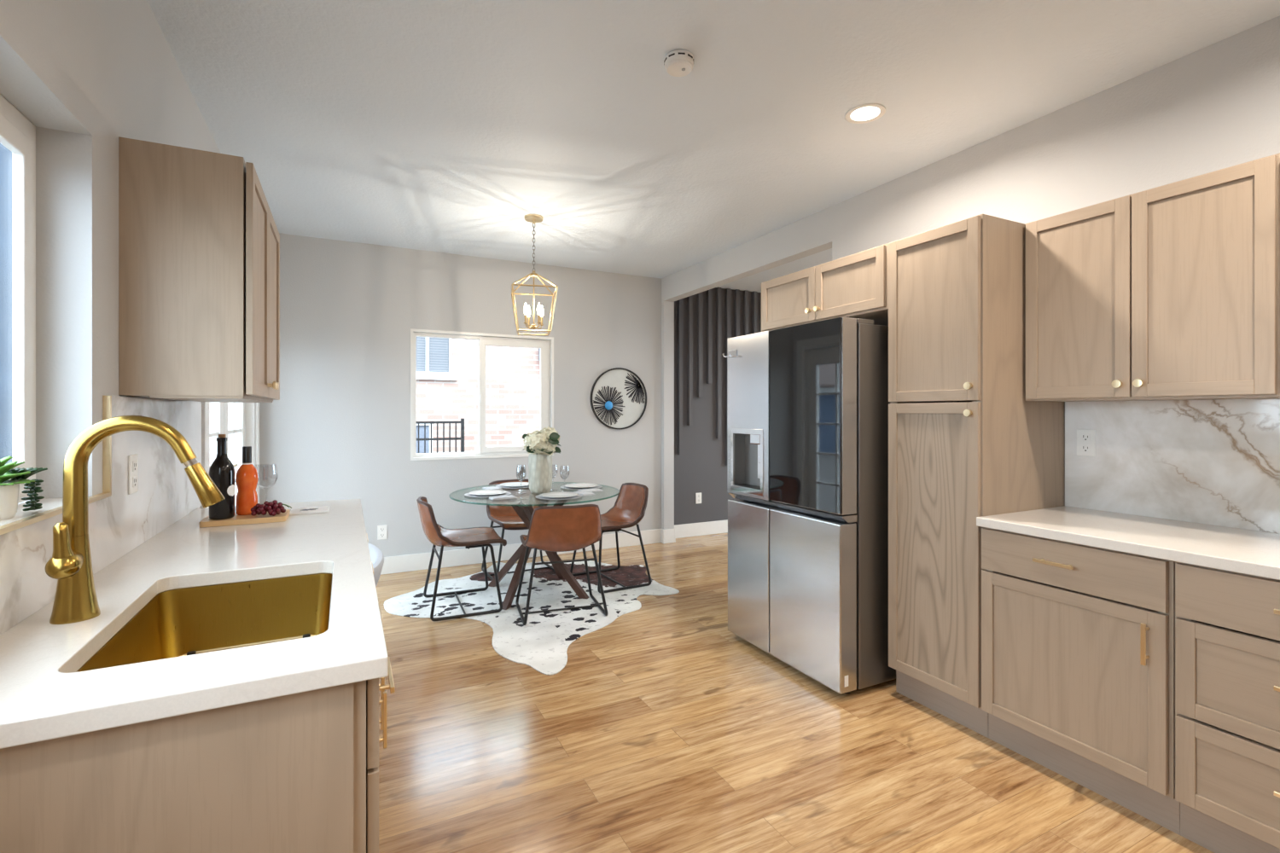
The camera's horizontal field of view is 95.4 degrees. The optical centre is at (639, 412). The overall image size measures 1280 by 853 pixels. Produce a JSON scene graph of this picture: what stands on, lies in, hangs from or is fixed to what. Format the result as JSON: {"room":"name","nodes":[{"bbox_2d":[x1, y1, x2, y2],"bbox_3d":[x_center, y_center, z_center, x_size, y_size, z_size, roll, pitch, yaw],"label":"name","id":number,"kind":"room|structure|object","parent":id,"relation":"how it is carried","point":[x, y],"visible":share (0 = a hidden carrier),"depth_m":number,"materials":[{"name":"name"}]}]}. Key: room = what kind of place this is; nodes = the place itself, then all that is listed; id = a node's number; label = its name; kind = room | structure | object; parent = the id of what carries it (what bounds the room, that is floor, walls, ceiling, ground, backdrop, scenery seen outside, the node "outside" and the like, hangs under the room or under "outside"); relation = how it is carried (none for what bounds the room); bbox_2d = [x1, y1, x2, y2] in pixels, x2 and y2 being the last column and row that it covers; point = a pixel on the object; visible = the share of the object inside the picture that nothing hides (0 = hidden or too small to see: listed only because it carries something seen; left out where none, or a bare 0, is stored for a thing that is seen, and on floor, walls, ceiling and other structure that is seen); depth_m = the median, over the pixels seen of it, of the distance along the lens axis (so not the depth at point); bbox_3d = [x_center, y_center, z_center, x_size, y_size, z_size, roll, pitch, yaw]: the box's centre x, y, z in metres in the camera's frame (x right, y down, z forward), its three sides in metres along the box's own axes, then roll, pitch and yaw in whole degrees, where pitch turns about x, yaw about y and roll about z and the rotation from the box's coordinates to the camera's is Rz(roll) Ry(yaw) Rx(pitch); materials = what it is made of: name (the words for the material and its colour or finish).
{"room":"kitchen","nodes":[
{"label":"kitchen","id":0,"kind":"room"},
{"bbox_2d":[0,0,221,508],"bbox_3d":[-1.047,0.025,0.620,0.130,2.800,8.850,0,0,-27],"label":"wall","id":1,"kind":"structure","parent":0,"point":[87,74],"depth_m":1.51,"materials":[{"name":"grey paint"}]},
{"bbox_2d":[0,93,35,503],"bbox_3d":[-1.078,-0.253,0.576,0.030,0.940,2.000,0,0,-27],"label":"window","id":2,"kind":"structure","parent":1,"relation":"in","point":[17,133],"depth_m":1.40,"materials":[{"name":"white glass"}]},
{"bbox_2d":[0,496,89,526],"bbox_3d":[-1.024,0.229,0.603,0.105,0.023,2.000,0,0,-27],"label":"window sill","id":3,"kind":"structure","parent":1,"relation":"attached to","point":[48,503],"depth_m":1.31,"materials":[{"name":"white stone"}]},
{"bbox_2d":[0,455,47,520],"bbox_3d":[-1.319,0.153,1.200,0.131,0.127,0.164,0,0,21],"label":"potted succulent","id":4,"kind":"object","parent":3,"relation":"on","point":[9,489],"visible":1,"depth_m":1.21,"materials":[{"name":"green plant"}]},
{"bbox_2d":[0,480,19,520],"bbox_3d":[-1.325,0.179,1.185,0.086,0.075,0.086,0,0,-27],"label":"pot","id":5,"kind":"object","parent":4,"relation":"on","point":[9,490],"depth_m":1.19,"materials":[{"name":"white ceramic"}]},
{"bbox_2d":[0,395,201,634],"bbox_3d":[-1.490,0.185,1.659,0.016,0.464,2.135,0,0,-27],"label":"backsplash","id":6,"kind":"structure","parent":1,"relation":"attached to","point":[119,522],"depth_m":1.66,"materials":[{"name":"grey stone"}]},
{"bbox_2d":[128,453,138,494],"bbox_3d":[-1.535,0.185,1.768,0.008,0.116,0.072,0,0,-27],"label":"wall outlet","id":7,"kind":"object","parent":6,"relation":"attached to","point":[133,459],"visible":1,"depth_m":1.75,"materials":[{"name":"white plastic"}]},
{"bbox_2d":[132,460,136,471],"bbox_3d":[-1.533,0.161,1.769,0.002,0.032,0.034,0,0,-27],"label":"socket","id":8,"kind":"object","parent":7,"relation":"attached to","point":[134,462],"depth_m":1.76,"materials":[{"name":"white plastic"}]},
{"bbox_2d":[132,476,136,487],"bbox_3d":[-1.533,0.209,1.769,0.002,0.032,0.034,0,0,-27],"label":"socket","id":9,"kind":"object","parent":7,"relation":"attached to","point":[134,478],"depth_m":1.76,"materials":[{"name":"white plastic"}]},
{"bbox_2d":[118,136,279,402],"bbox_3d":[-1.552,-0.425,2.160,0.356,0.760,0.855,0,0,-27],"label":"upper cabinet","id":10,"kind":"object","parent":1,"relation":"attached to","point":[199,236],"visible":1,"depth_m":1.78,"materials":[{"name":"beige wood"}]},
{"bbox_2d":[200,401,259,508],"bbox_3d":[-2.474,0.250,3.467,0.146,2.150,1.880,0,0,-27],"label":"window","id":11,"kind":"structure","parent":1,"relation":"in","point":[243,430],"depth_m":4.08,"materials":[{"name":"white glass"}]},
{"bbox_2d":[259,232,661,557],"bbox_3d":[-1.353,0.025,5.297,3.540,2.800,0.224,0,0,-27],"label":"wall","id":12,"kind":"structure","parent":0,"point":[339,427],"depth_m":4.88,"materials":[{"name":"grey paint"}]},
{"bbox_2d":[377,524,386,540],"bbox_3d":[-2.115,0.980,4.782,0.072,0.116,0.008,0,0,-27],"label":"wall outlet","id":13,"kind":"object","parent":12,"relation":"attached to","point":[381,530],"visible":1,"depth_m":4.78,"materials":[{"name":"white plastic"}]},
{"bbox_2d":[410,328,553,460],"bbox_3d":[-1.402,-0.152,5.239,1.252,1.105,0.176,0,0,-27],"label":"window","id":14,"kind":"structure","parent":12,"relation":"in","point":[545,345],"depth_m":5.19,"materials":[{"name":"white plastic"}]},
{"bbox_2d":[380,529,661,575],"bbox_3d":[-1.329,1.255,5.176,3.475,0.140,0.014,0,0,-27],"label":"baseboard","id":15,"kind":"structure","parent":12,"relation":"attached to","point":[474,555],"depth_m":5.11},
{"bbox_2d":[590,367,646,429],"bbox_3d":[-0.204,-0.140,5.736,0.606,0.606,0.027,0,0,-27],"label":"wall art","id":16,"kind":"object","parent":12,"relation":"attached to","point":[618,395],"visible":1,"depth_m":5.74,"materials":[{"name":"fabric"}]},
{"bbox_2d":[147,0,1279,292],"bbox_3d":[2.175,-1.475,2.247,7.490,0.200,8.850,0,0,-27],"label":"ceiling","id":17,"kind":"structure","parent":0,"point":[433,125],"depth_m":2.56,"materials":[{"name":"paint"}]},
{"bbox_2d":[511,214,558,336],"bbox_3d":[-0.746,-0.967,4.093,0.311,0.816,0.311,0,0,-13],"label":"pendant lantern","id":18,"kind":"object","parent":17,"relation":"hanging from","point":[533,218],"visible":1,"depth_m":4.08,"materials":[{"name":"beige metal"}]},
{"bbox_2d":[663,49,693,76],"bbox_3d":[0.152,-1.349,2.256,0.116,0.050,0.115,0,0,-27],"label":"smoke detector","id":19,"kind":"object","parent":17,"relation":"attached to","point":[678,62],"visible":1,"depth_m":2.23,"materials":[{"name":"white plastic"}]},
{"bbox_2d":[844,103,885,123],"bbox_3d":[1.032,-1.370,2.671,0.174,0.008,0.174,0,0,-27],"label":"recessed light","id":20,"kind":"object","parent":17,"relation":"in","point":[867,113],"visible":1,"depth_m":2.66,"materials":[{"name":"white plastic"}]},
{"bbox_2d":[850,106,879,121],"bbox_3d":[1.032,-1.372,2.671,0.125,0.003,0.125,0,0,-27],"label":"diffuser","id":21,"kind":"object","parent":20,"relation":"attached to","point":[860,113],"depth_m":2.67,"materials":[{"name":"beige plastic"}]},
{"bbox_2d":[674,287,761,525],"bbox_3d":[1.819,0.025,6.935,3.500,2.800,0.160,0,0,-27],"label":"wall","id":22,"kind":"structure","parent":0,"point":[704,322],"depth_m":6.32,"materials":[{"name":"grey paint"}]},
{"bbox_2d":[695,492,701,503],"bbox_3d":[0.634,0.920,6.286,0.072,0.116,0.008,0,0,-27],"label":"wall outlet","id":23,"kind":"object","parent":22,"relation":"attached to","point":[698,496],"visible":1,"depth_m":6.28,"materials":[{"name":"white plastic"}]},
{"bbox_2d":[674,519,727,538],"bbox_3d":[1.846,1.255,6.896,3.486,0.140,0.014,0,0,-27],"label":"baseboard","id":24,"kind":"structure","parent":22,"relation":"attached to","point":[719,526],"depth_m":6.29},
{"bbox_2d":[375,532,1214,852],"bbox_3d":[2.175,1.400,2.247,7.490,0.150,8.850,0,0,-27],"label":"floor","id":25,"kind":"structure","parent":0,"point":[662,729],"depth_m":2.25,"materials":[{"name":"brown wood"}]},
{"bbox_2d":[0,601,394,852],"bbox_3d":[-0.920,0.889,1.265,0.676,0.872,0.881,0,0,-27],"label":"base cabinet","id":26,"kind":"object","parent":25,"relation":"on","point":[295,773],"visible":0.6,"depth_m":0.90,"materials":[{"name":"beige wood"}]},
{"bbox_2d":[367,542,383,587],"bbox_3d":[-1.682,1.041,3.228,0.486,0.578,0.544,0,0,-27],"label":"tub chair","id":27,"kind":"object","parent":25,"relation":"on","point":[377,559],"visible":0.05,"depth_m":3.28,"materials":[{"name":"white plastic"}]},
{"bbox_2d":[383,560,679,675],"bbox_3d":[-0.745,1.322,4.269,1.799,0.006,2.093,0,0,28],"label":"cowhide rug","id":28,"kind":"object","parent":25,"relation":"on","point":[542,644],"visible":0.89,"depth_m":3.96,"materials":[{"name":"white fur"}]},
{"bbox_2d":[416,496,506,621],"bbox_3d":[-1.233,0.948,4.005,0.563,0.742,0.544,0,0,-25],"label":"dining chair","id":29,"kind":"object","parent":28,"relation":"on","point":[482,537],"visible":1,"depth_m":3.87,"materials":[{"name":"leather"}]},
{"bbox_2d":[481,478,557,580],"bbox_3d":[-0.989,0.948,4.818,0.544,0.742,0.563,0,0,-29],"label":"dining chair","id":30,"kind":"object","parent":28,"relation":"on","point":[506,517],"visible":0.4,"depth_m":4.86,"materials":[{"name":"leather"}]},
{"bbox_2d":[448,482,619,610],"bbox_3d":[-0.762,0.950,4.296,1.225,0.739,1.225,0,0,-27],"label":"dining table","id":31,"kind":"object","parent":28,"relation":"on","point":[525,510],"visible":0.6,"depth_m":4.19,"materials":[{"name":"clear glass"}]},
{"bbox_2d":[464,491,511,497],"bbox_3d":[-1.074,0.575,4.116,0.320,0.008,0.320,0,0,-27],"label":"charger plate","id":32,"kind":"object","parent":31,"relation":"on","point":[507,492],"visible":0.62,"depth_m":4.05,"materials":[{"name":"white ceramic"}]},
{"bbox_2d":[468,489,506,495],"bbox_3d":[-1.074,0.567,4.116,0.260,0.016,0.260,0,0,-27],"label":"dinner plate","id":33,"kind":"object","parent":32,"relation":"on","point":[483,492],"visible":1,"depth_m":4.15,"materials":[{"name":"white ceramic"}]},
{"bbox_2d":[482,486,502,489],"bbox_3d":[-1.121,0.574,4.419,0.100,0.011,0.170,0,0,-37],"label":"napkin","id":34,"kind":"object","parent":31,"relation":"on","point":[490,487],"visible":0.8,"depth_m":4.39,"materials":[{"name":"grey fabric"}]},
{"bbox_2d":[488,494,517,500],"bbox_3d":[-0.929,0.574,3.951,0.170,0.011,0.100,0,0,-30],"label":"napkin","id":35,"kind":"object","parent":31,"relation":"on","point":[499,497],"visible":1,"depth_m":3.93,"materials":[{"name":"grey fabric"}]},
{"bbox_2d":[495,484,529,488],"bbox_3d":[-0.973,0.575,4.581,0.320,0.008,0.320,0,0,-27],"label":"charger plate","id":36,"kind":"object","parent":31,"relation":"on","point":[497,485],"visible":0.47,"depth_m":4.50,"materials":[{"name":"white ceramic"}]},
{"bbox_2d":[499,482,529,487],"bbox_3d":[-0.973,0.567,4.581,0.260,0.016,0.260,0,0,-27],"label":"dinner plate","id":37,"kind":"object","parent":36,"relation":"on","point":[510,484],"visible":0.91,"depth_m":4.59,"materials":[{"name":"white ceramic"}]},
{"bbox_2d":[516,465,525,491],"bbox_3d":[-0.889,0.485,4.360,0.072,0.190,0.072,0,0,-8],"label":"stemmed glass","id":38,"kind":"object","parent":31,"relation":"on","point":[519,465],"visible":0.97,"depth_m":4.35,"materials":[{"name":"clear glass"}]},
{"bbox_2d":[516,466,526,494],"bbox_3d":[-0.860,0.485,4.213,0.072,0.190,0.072,0,0,-8],"label":"stemmed glass","id":39,"kind":"object","parent":31,"relation":"on","point":[516,467],"visible":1,"depth_m":4.21,"materials":[{"name":"clear glass"}]},
{"bbox_2d":[528,453,552,494],"bbox_3d":[-0.726,0.439,4.247,0.172,0.283,0.172,0,0,-27],"label":"vase","id":40,"kind":"object","parent":31,"relation":"on","point":[539,466],"visible":0.84,"depth_m":4.17,"materials":[{"name":"ceramic"}]},
{"bbox_2d":[522,430,548,454],"bbox_3d":[-0.739,0.334,4.175,0.200,0.424,0.201,0,0,-27],"label":"hydrangea","id":41,"kind":"object","parent":40,"relation":"in","point":[534,441],"visible":0.95,"depth_m":4.13,"materials":[{"name":"beige plant"}]},
{"bbox_2d":[539,437,560,456],"bbox_3d":[-0.656,0.357,4.214,0.173,0.377,0.181,0,0,-27],"label":"hydrangea","id":42,"kind":"object","parent":40,"relation":"in","point":[551,448],"visible":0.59,"depth_m":4.18,"materials":[{"name":"beige plant"}]},
{"bbox_2d":[540,426,561,447],"bbox_3d":[-0.664,0.321,4.268,0.180,0.449,0.253,0,0,-27],"label":"hydrangea","id":43,"kind":"object","parent":40,"relation":"in","point":[553,436],"visible":0.43,"depth_m":4.19,"materials":[{"name":"beige plant"}]},
{"bbox_2d":[535,494,582,500],"bbox_3d":[-0.555,0.575,3.997,0.320,0.008,0.320,0,0,-27],"label":"charger plate","id":44,"kind":"object","parent":31,"relation":"on","point":[578,496],"visible":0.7,"depth_m":3.92,"materials":[{"name":"white ceramic"}]},
{"bbox_2d":[540,492,578,498],"bbox_3d":[-0.555,0.567,3.997,0.260,0.016,0.260,0,0,-27],"label":"dinner plate","id":45,"kind":"object","parent":44,"relation":"on","point":[551,495],"visible":1,"depth_m":4.02,"materials":[{"name":"white ceramic"}]},
{"bbox_2d":[559,465,569,492],"bbox_3d":[-0.556,0.485,4.299,0.072,0.190,0.072,0,0,-8],"label":"stemmed glass","id":46,"kind":"object","parent":31,"relation":"on","point":[565,491],"visible":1,"depth_m":4.29,"materials":[{"name":"clear glass"}]},
{"bbox_2d":[560,485,601,489],"bbox_3d":[-0.454,0.575,4.507,0.320,0.008,0.320,0,0,-27],"label":"charger plate","id":47,"kind":"object","parent":31,"relation":"on","point":[563,486],"visible":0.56,"depth_m":4.44,"materials":[{"name":"white ceramic"}]},
{"bbox_2d":[564,482,598,488],"bbox_3d":[-0.454,0.567,4.507,0.260,0.016,0.260,0,0,-27],"label":"dinner plate","id":48,"kind":"object","parent":47,"relation":"on","point":[579,485],"visible":1,"depth_m":4.54,"materials":[{"name":"white ceramic"}]},
{"bbox_2d":[573,491,595,495],"bbox_3d":[-0.403,0.574,4.155,0.100,0.011,0.170,0,0,-35],"label":"napkin","id":49,"kind":"object","parent":31,"relation":"on","point":[583,493],"visible":0.84,"depth_m":4.11,"materials":[{"name":"grey fabric"}]},
{"bbox_2d":[576,488,603,492],"bbox_3d":[-0.369,0.574,4.305,0.170,0.011,0.100,0,0,-35],"label":"napkin","id":50,"kind":"object","parent":31,"relation":"on","point":[586,490],"visible":0.9,"depth_m":4.29,"materials":[{"name":"grey fabric"}]},
{"bbox_2d":[515,504,608,625],"bbox_3d":[-0.529,0.948,3.884,0.544,0.742,0.563,0,0,-18],"label":"dining chair","id":51,"kind":"object","parent":28,"relation":"on","point":[574,527],"visible":1,"depth_m":3.67,"materials":[{"name":"leather"}]},
{"bbox_2d":[570,482,651,593],"bbox_3d":[-0.233,0.948,4.583,0.563,0.742,0.544,0,0,-30],"label":"dining chair","id":52,"kind":"object","parent":28,"relation":"on","point":[629,509],"visible":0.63,"depth_m":4.67,"materials":[{"name":"leather"}]},
{"bbox_2d":[727,317,896,694],"bbox_3d":[1.073,0.441,3.239,0.804,1.768,0.886,0,0,-27],"label":"refrigerator","id":53,"kind":"object","parent":25,"relation":"on","point":[807,404],"visible":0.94,"depth_m":2.82,"materials":[{"name":"metal"}]},
{"bbox_2d":[722,349,738,357],"bbox_3d":[0.526,-0.344,3.396,0.037,0.042,0.114,0,0,-27],"label":"wall hook","id":54,"kind":"object","parent":53,"relation":"attached to","point":[731,353],"visible":1,"depth_m":3.40,"materials":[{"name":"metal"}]},
{"bbox_2d":[888,213,1064,738],"bbox_3d":[1.523,0.260,2.674,0.638,2.130,0.447,0,0,-27],"label":"pantry cabinet","id":55,"kind":"object","parent":25,"relation":"on","point":[966,443],"visible":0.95,"depth_m":2.49,"materials":[{"name":"beige wood"}]},
{"bbox_2d":[981,527,1180,835],"bbox_3d":[1.758,0.889,2.203,0.643,0.872,0.609,0,0,-27],"label":"base cabinet","id":56,"kind":"object","parent":25,"relation":"on","point":[1078,641],"visible":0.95,"depth_m":2.02,"materials":[{"name":"beige wood"}]},
{"bbox_2d":[976,506,1279,580],"bbox_3d":[2.038,0.434,1.659,0.634,0.035,1.825,0,0,-27],"label":"countertop","id":57,"kind":"structure","parent":56,"relation":"on","point":[1250,552],"depth_m":1.99,"materials":[{"name":"white stone"}]},
{"bbox_2d":[1175,561,1279,852],"bbox_3d":[2.033,0.889,1.660,0.643,0.872,0.606,0,0,-27],"label":"base cabinet","id":58,"kind":"object","parent":25,"relation":"on","point":[1227,623],"visible":0.94,"depth_m":1.69,"materials":[{"name":"beige wood"}]},
{"bbox_3d":[-1.374,0.889,2.164,0.676,0.872,1.127,0,0,-27],"label":"base cabinet","id":59,"kind":"object","parent":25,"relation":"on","visible":0},
{"bbox_2d":[0,499,388,749],"bbox_3d":[-1.186,0.434,1.768,0.654,0.035,2.055,0,0,-27],"label":"countertop","id":60,"kind":"structure","parent":59,"relation":"on","point":[43,696],"depth_m":1.05,"materials":[{"name":"white stone"}]},
{"bbox_2d":[44,415,224,624],"bbox_3d":[-1.043,0.211,1.213,0.287,0.412,0.119,0,0,-27],"label":"faucet","id":61,"kind":"object","parent":60,"relation":"on","point":[75,601],"visible":1,"depth_m":1.18,"materials":[{"name":"gold metal"}]},
{"bbox_2d":[76,573,332,672],"bbox_3d":[-0.902,0.549,1.289,0.428,0.192,0.661,0,0,-27],"label":"sink","id":62,"kind":"object","parent":60,"relation":"in","point":[175,623],"visible":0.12,"depth_m":1.53,"materials":[{"name":"gold metal"}]},
{"bbox_2d":[178,634,314,657],"bbox_3d":[-0.903,0.623,1.297,0.311,0.037,0.544,0,0,-27],"label":"rack","id":63,"kind":"object","parent":62,"relation":"in","point":[305,636],"visible":0.19,"depth_m":1.53,"materials":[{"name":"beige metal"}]},
{"bbox_2d":[199,509,289,527],"bbox_3d":[-1.522,0.407,2.259,0.270,0.020,0.195,0,0,-27],"label":"cutting board","id":64,"kind":"object","parent":60,"relation":"on","point":[258,519],"visible":0.77,"depth_m":2.19,"materials":[{"name":"brown wood"}]},
{"bbox_2d":[208,434,235,520],"bbox_3d":[-1.572,0.238,2.192,0.082,0.316,0.081,0,0,-27],"label":"wine bottle","id":65,"kind":"object","parent":64,"relation":"on","point":[222,470],"visible":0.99,"depth_m":2.17,"materials":[{"name":"black glass"}]},
{"bbox_2d":[235,446,258,515],"bbox_3d":[-1.541,0.264,2.286,0.074,0.265,0.074,0,0,-27],"label":"bottle","id":66,"kind":"object","parent":64,"relation":"on","point":[247,477],"visible":0.93,"depth_m":2.26,"materials":[{"name":"orange glass"}]},
{"bbox_2d":[250,500,291,516],"bbox_3d":[-1.427,0.366,2.255,0.129,0.059,0.093,0,0,-20],"label":"grape bunch","id":67,"kind":"object","parent":64,"relation":"on","point":[273,508],"visible":1,"depth_m":2.23,"materials":[{"name":"food"}]},
{"bbox_2d":[255,464,278,501],"bbox_3d":[-1.607,0.320,2.505,0.088,0.195,0.088,0,0,-27],"label":"wine glass","id":68,"kind":"object","parent":60,"relation":"on","point":[276,464],"visible":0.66,"depth_m":2.51,"materials":[{"name":"clear glass"}]},
{"bbox_2d":[289,506,329,515],"bbox_3d":[-1.397,0.413,2.465,0.144,0.007,0.150,0,0,-27],"label":"greeting card","id":69,"kind":"object","parent":60,"relation":"on","point":[314,509],"visible":1,"depth_m":2.44,"materials":[{"name":"white paper"}]},
{"bbox_2d":[661,15,1279,529],"bbox_3d":[2.164,0.025,2.242,0.115,2.800,8.850,0,0,-27],"label":"wall","id":70,"kind":"structure","parent":0,"point":[1215,107],"depth_m":2.63,"materials":[{"name":"grey paint"}]},
{"bbox_2d":[661,528,675,543],"bbox_3d":[0.266,1.255,6.000,0.143,0.140,0.160,0,0,-27],"label":"baseboard","id":71,"kind":"structure","parent":70,"relation":"attached to","point":[668,536],"depth_m":5.93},
{"bbox_2d":[761,243,888,331],"bbox_3d":[1.204,-0.649,3.305,0.638,0.312,0.958,0,0,-27],"label":"upper cabinet","id":72,"kind":"object","parent":70,"relation":"attached to","point":[856,285],"visible":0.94,"depth_m":3.07,"materials":[{"name":"beige wood"}]},
{"bbox_2d":[1025,152,1279,401],"bbox_3d":[1.923,-0.427,2.198,0.353,0.755,0.758,0,0,-27],"label":"upper cabinet","id":73,"kind":"object","parent":70,"relation":"attached to","point":[1171,291],"visible":1,"depth_m":2.05,"materials":[{"name":"beige wood"}]},
{"bbox_2d":[1064,398,1279,534],"bbox_3d":[2.317,0.184,1.798,0.012,0.466,1.820,0,0,-27],"label":"backsplash","id":74,"kind":"structure","parent":70,"relation":"attached to","point":[1216,462],"depth_m":2.25,"materials":[{"name":"stone"}]},
{"bbox_2d":[1076,429,1095,456],"bbox_3d":[1.936,0.130,2.530,0.008,0.116,0.072,0,0,-27],"label":"wall outlet","id":75,"kind":"object","parent":74,"relation":"attached to","point":[1085,438],"visible":1,"depth_m":2.53,"materials":[{"name":"white plastic"}]},
{"bbox_2d":[1081,433,1090,441],"bbox_3d":[1.933,0.106,2.528,0.002,0.032,0.034,0,0,-27],"label":"socket","id":76,"kind":"object","parent":75,"relation":"attached to","point":[1085,437],"depth_m":2.53,"materials":[{"name":"white plastic"}]},
{"bbox_2d":[1081,444,1090,452],"bbox_3d":[1.933,0.154,2.528,0.002,0.032,0.034,0,0,-27],"label":"socket","id":77,"kind":"object","parent":75,"relation":"attached to","point":[1085,448],"depth_m":2.53,"materials":[{"name":"white plastic"}]},
{"label":"outside","id":78,"kind":"structure","parent":0,"visible":0},
{"bbox_3d":[-4.040,1.625,3.561,44.000,0.200,42.000,0,0,-27],"label":"ground","id":79,"kind":"structure","parent":78,"visible":0},
{"bbox_2d":[0,143,12,464],"bbox_3d":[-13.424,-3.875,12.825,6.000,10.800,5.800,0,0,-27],"label":"window pane","id":80,"kind":"structure","parent":79,"relation":"on","point":[6,155],"depth_m":10.84,"materials":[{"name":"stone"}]},
{"bbox_2d":[209,337,539,467],"bbox_3d":[-0.995,-0.725,13.614,14.100,4.500,8.900,0,0,-27],"label":"house","id":81,"kind":"structure","parent":79,"relation":"on","point":[447,369],"depth_m":8.40,"materials":[{"name":"brick"}]},
{"bbox_2d":[416,418,464,453],"bbox_3d":[-2.898,0.800,7.555,1.200,1.450,0.040,0,0,-27],"label":"iron fence","id":82,"kind":"object","parent":79,"relation":"on","point":[462,439],"visible":0.22,"depth_m":7.70,"materials":[{"name":"black metal"}]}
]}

